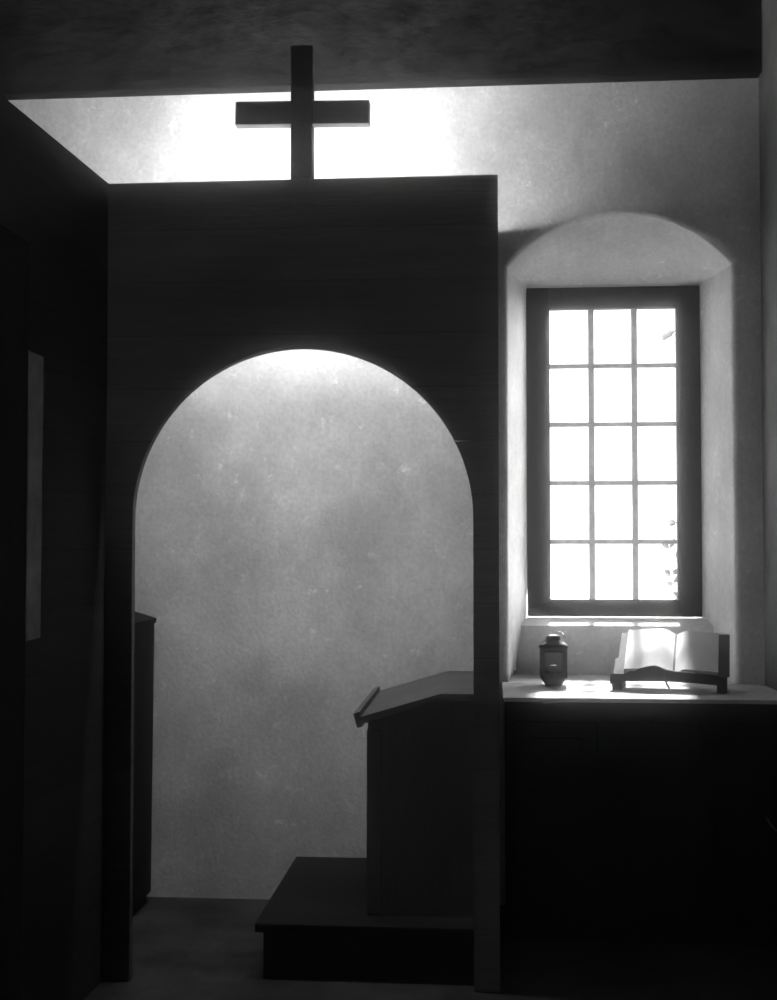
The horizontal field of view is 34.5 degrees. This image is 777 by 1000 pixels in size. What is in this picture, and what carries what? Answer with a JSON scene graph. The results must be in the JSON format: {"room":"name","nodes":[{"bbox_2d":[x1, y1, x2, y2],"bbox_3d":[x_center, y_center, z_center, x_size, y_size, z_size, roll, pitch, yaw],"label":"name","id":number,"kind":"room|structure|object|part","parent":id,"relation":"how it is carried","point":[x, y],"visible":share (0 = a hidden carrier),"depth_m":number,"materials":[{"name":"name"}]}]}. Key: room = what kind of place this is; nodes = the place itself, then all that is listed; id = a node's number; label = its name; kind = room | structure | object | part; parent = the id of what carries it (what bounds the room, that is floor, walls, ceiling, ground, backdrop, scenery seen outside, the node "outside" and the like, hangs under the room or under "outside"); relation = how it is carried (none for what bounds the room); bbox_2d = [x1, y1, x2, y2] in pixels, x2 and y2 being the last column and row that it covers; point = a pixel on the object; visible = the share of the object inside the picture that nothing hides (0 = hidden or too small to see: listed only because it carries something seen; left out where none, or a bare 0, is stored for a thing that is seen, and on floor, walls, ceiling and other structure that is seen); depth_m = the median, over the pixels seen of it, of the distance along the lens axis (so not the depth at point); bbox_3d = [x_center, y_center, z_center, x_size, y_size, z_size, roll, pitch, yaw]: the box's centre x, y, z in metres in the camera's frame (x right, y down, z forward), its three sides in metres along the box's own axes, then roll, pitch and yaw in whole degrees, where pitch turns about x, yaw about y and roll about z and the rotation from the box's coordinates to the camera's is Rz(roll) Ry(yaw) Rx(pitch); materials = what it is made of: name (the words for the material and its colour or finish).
{"room":"church","nodes":[
{"label":"church","id":0,"kind":"room"},
{"bbox_2d":[0,224,28,999],"bbox_3d":[-1.590,0.531,1.329,1.772,2.028,1.828,0,-2,5],"label":"wall","id":1,"kind":"structure","parent":0,"point":[14,250],"depth_m":2.12,"materials":[{"name":"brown wood"}]},
{"bbox_2d":[25,351,42,640],"bbox_3d":[-0.644,-0.007,2.226,0.032,0.510,0.070,0,-2,5],"label":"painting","id":2,"kind":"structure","parent":1,"relation":"attached to","point":[35,361],"depth_m":2.22,"materials":[{"name":"paint"}]},
{"bbox_2d":[8,77,764,904],"bbox_3d":[-0.285,-0.234,5.618,4.085,4.100,0.590,0,-2,5],"label":"wall","id":3,"kind":"structure","parent":0,"point":[304,517],"depth_m":5.31,"materials":[{"name":"paint"}]},
{"bbox_2d":[0,0,761,99],"bbox_3d":[-0.311,-2.026,5.345,3.716,0.534,0.078,0,-2,5],"label":"ceiling","id":4,"kind":"structure","parent":3,"relation":"attached to","point":[50,49],"depth_m":5.29,"materials":[{"name":"grey paint"}]},
{"bbox_2d":[526,285,701,616],"bbox_3d":[1.016,-0.220,5.655,0.775,1.490,0.055,0,-2,5],"label":"window","id":5,"kind":"structure","parent":3,"relation":"in","point":[685,300],"depth_m":5.63,"materials":[{"name":"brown wood"}]},
{"bbox_2d":[516,615,712,674],"bbox_3d":[1.015,0.652,5.617,0.879,0.247,0.300,0,-2,5],"label":"ledge","id":6,"kind":"object","parent":3,"relation":"attached to","point":[593,643],"visible":0.41,"depth_m":5.51,"materials":[{"name":"paint"}]},
{"bbox_2d":[84,897,776,999],"bbox_3d":[-0.566,1.634,2.082,4.125,0.120,7.570,0,-2,5],"label":"floor","id":7,"kind":"structure","parent":0,"point":[183,948],"depth_m":4.37,"materials":[{"name":"black"}]},
{"bbox_2d":[133,612,156,915],"bbox_3d":[-1.172,1.033,5.086,0.355,1.289,0.385,0,-2,5],"label":"cabinet","id":8,"kind":"object","parent":7,"relation":"on","point":[144,624],"visible":0.21,"depth_m":5.11,"materials":[{"name":"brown wood"}]},
{"bbox_2d":[0,94,499,999],"bbox_3d":[-0.565,0.235,4.050,1.124,2.811,3.121,-2,-3,43],"label":"screen","id":9,"kind":"object","parent":7,"relation":"on","point":[141,294],"visible":1,"depth_m":4.27,"materials":[{"name":"black wood"}]},
{"bbox_3d":[-1.115,0.239,3.463,0.051,2.761,1.839,0,-2,7],"label":"panel","id":10,"kind":"part","parent":9,"relation":"part of","materials":[{"name":"black wood"}]},
{"bbox_2d":[235,45,369,178],"bbox_3d":[-0.300,-1.347,4.365,0.471,0.471,0.050,0,-2,5],"label":"cross","id":11,"kind":"object","parent":9,"relation":"on","point":[302,114],"visible":0.9,"depth_m":4.34,"materials":[{"name":"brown wood"}]},
{"bbox_2d":[255,856,473,983],"bbox_3d":[-0.033,1.571,4.745,0.787,0.189,0.933,0,-2,5],"label":"platform","id":12,"kind":"object","parent":7,"relation":"on","point":[316,924],"visible":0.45,"depth_m":4.30,"materials":[{"name":"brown wood"}]},
{"bbox_2d":[353,671,473,916],"bbox_3d":[0.134,1.086,4.790,0.454,0.781,0.804,0,-2,5],"label":"lectern","id":13,"kind":"object","parent":12,"relation":"on","point":[420,732],"visible":0.94,"depth_m":4.41,"materials":[{"name":"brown wood"}]},
{"bbox_2d":[502,682,776,945],"bbox_3d":[0.986,1.210,4.893,1.074,0.921,0.542,0,-2,5],"label":"counter","id":14,"kind":"object","parent":7,"relation":"on","point":[638,812],"depth_m":4.67,"materials":[{"name":"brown wood"}]},
{"bbox_2d":[538,632,567,685],"bbox_3d":[0.673,0.646,5.103,0.120,0.217,0.120,0,-2,5],"label":"lantern","id":15,"kind":"object","parent":14,"relation":"on","point":[553,643],"visible":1,"depth_m":5.05,"materials":[{"name":"metal"}]},
{"bbox_3d":[0.673,0.661,5.102,0.107,0.116,0.107,0,-2,5],"label":"frame","id":16,"kind":"part","parent":15,"relation":"part of","materials":[{"name":"metal"}]},
{"bbox_2d":[549,664,557,672],"bbox_3d":[0.673,0.689,5.101,0.034,0.047,0.034,0,-2,5],"label":"candle","id":17,"kind":"object","parent":15,"relation":"on","point":[553,668],"depth_m":5.09,"materials":[{"name":"wax"}]},
{"bbox_2d":[610,658,726,692],"bbox_3d":[1.126,0.659,5.008,0.446,0.185,0.287,-1,-2,16],"label":"book stand","id":18,"kind":"object","parent":14,"relation":"on","point":[652,672],"visible":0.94,"depth_m":4.88,"materials":[{"name":"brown wood"}]},
{"bbox_3d":[1.091,0.685,4.881,0.446,0.077,0.027,-1,-2,16],"label":"rail","id":19,"kind":"part","parent":18,"relation":"part of","materials":[{"name":"grey wood"}]},
{"bbox_2d":[616,628,729,688],"bbox_3d":[1.141,0.632,5.005,0.434,0.216,0.311,-1,-2,16],"label":"book","id":20,"kind":"object","parent":18,"relation":"on","point":[686,651],"visible":1,"depth_m":5.01,"materials":[{"name":"paper"}]},
{"bbox_3d":[1.419,1.200,4.605,0.057,0.058,0.036,0,-2,5],"label":"handle","id":21,"kind":"part","parent":14,"relation":"part of","materials":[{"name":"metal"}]},
{"bbox_2d":[759,0,776,690],"bbox_3d":[1.355,-0.431,1.697,0.180,3.980,6.970,0,-2,5],"label":"wall","id":22,"kind":"structure","parent":0,"point":[768,76],"depth_m":5.04,"materials":[{"name":"paint"}]},
{"label":"outside","id":23,"kind":"structure","parent":0,"visible":0},
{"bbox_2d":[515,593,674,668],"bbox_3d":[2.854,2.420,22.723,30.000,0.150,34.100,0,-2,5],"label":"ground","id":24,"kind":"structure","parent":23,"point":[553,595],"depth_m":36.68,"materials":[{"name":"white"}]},
{"bbox_2d":[659,330,674,340],"bbox_3d":[1.998,0.065,6.752,1.087,3.502,0.319,0,-2,-8],"label":"tree","id":25,"kind":"object","parent":24,"relation":"on","point":[668,334],"visible":0.06,"depth_m":6.74,"materials":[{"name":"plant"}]},
{"bbox_2d":[662,519,676,598],"bbox_3d":[1.645,0.877,6.876,0.258,1.848,0.250,-1,-2,27],"label":"shrub","id":26,"kind":"object","parent":24,"relation":"on","point":[673,522],"visible":0.07,"depth_m":6.88,"materials":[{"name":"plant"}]}
]}

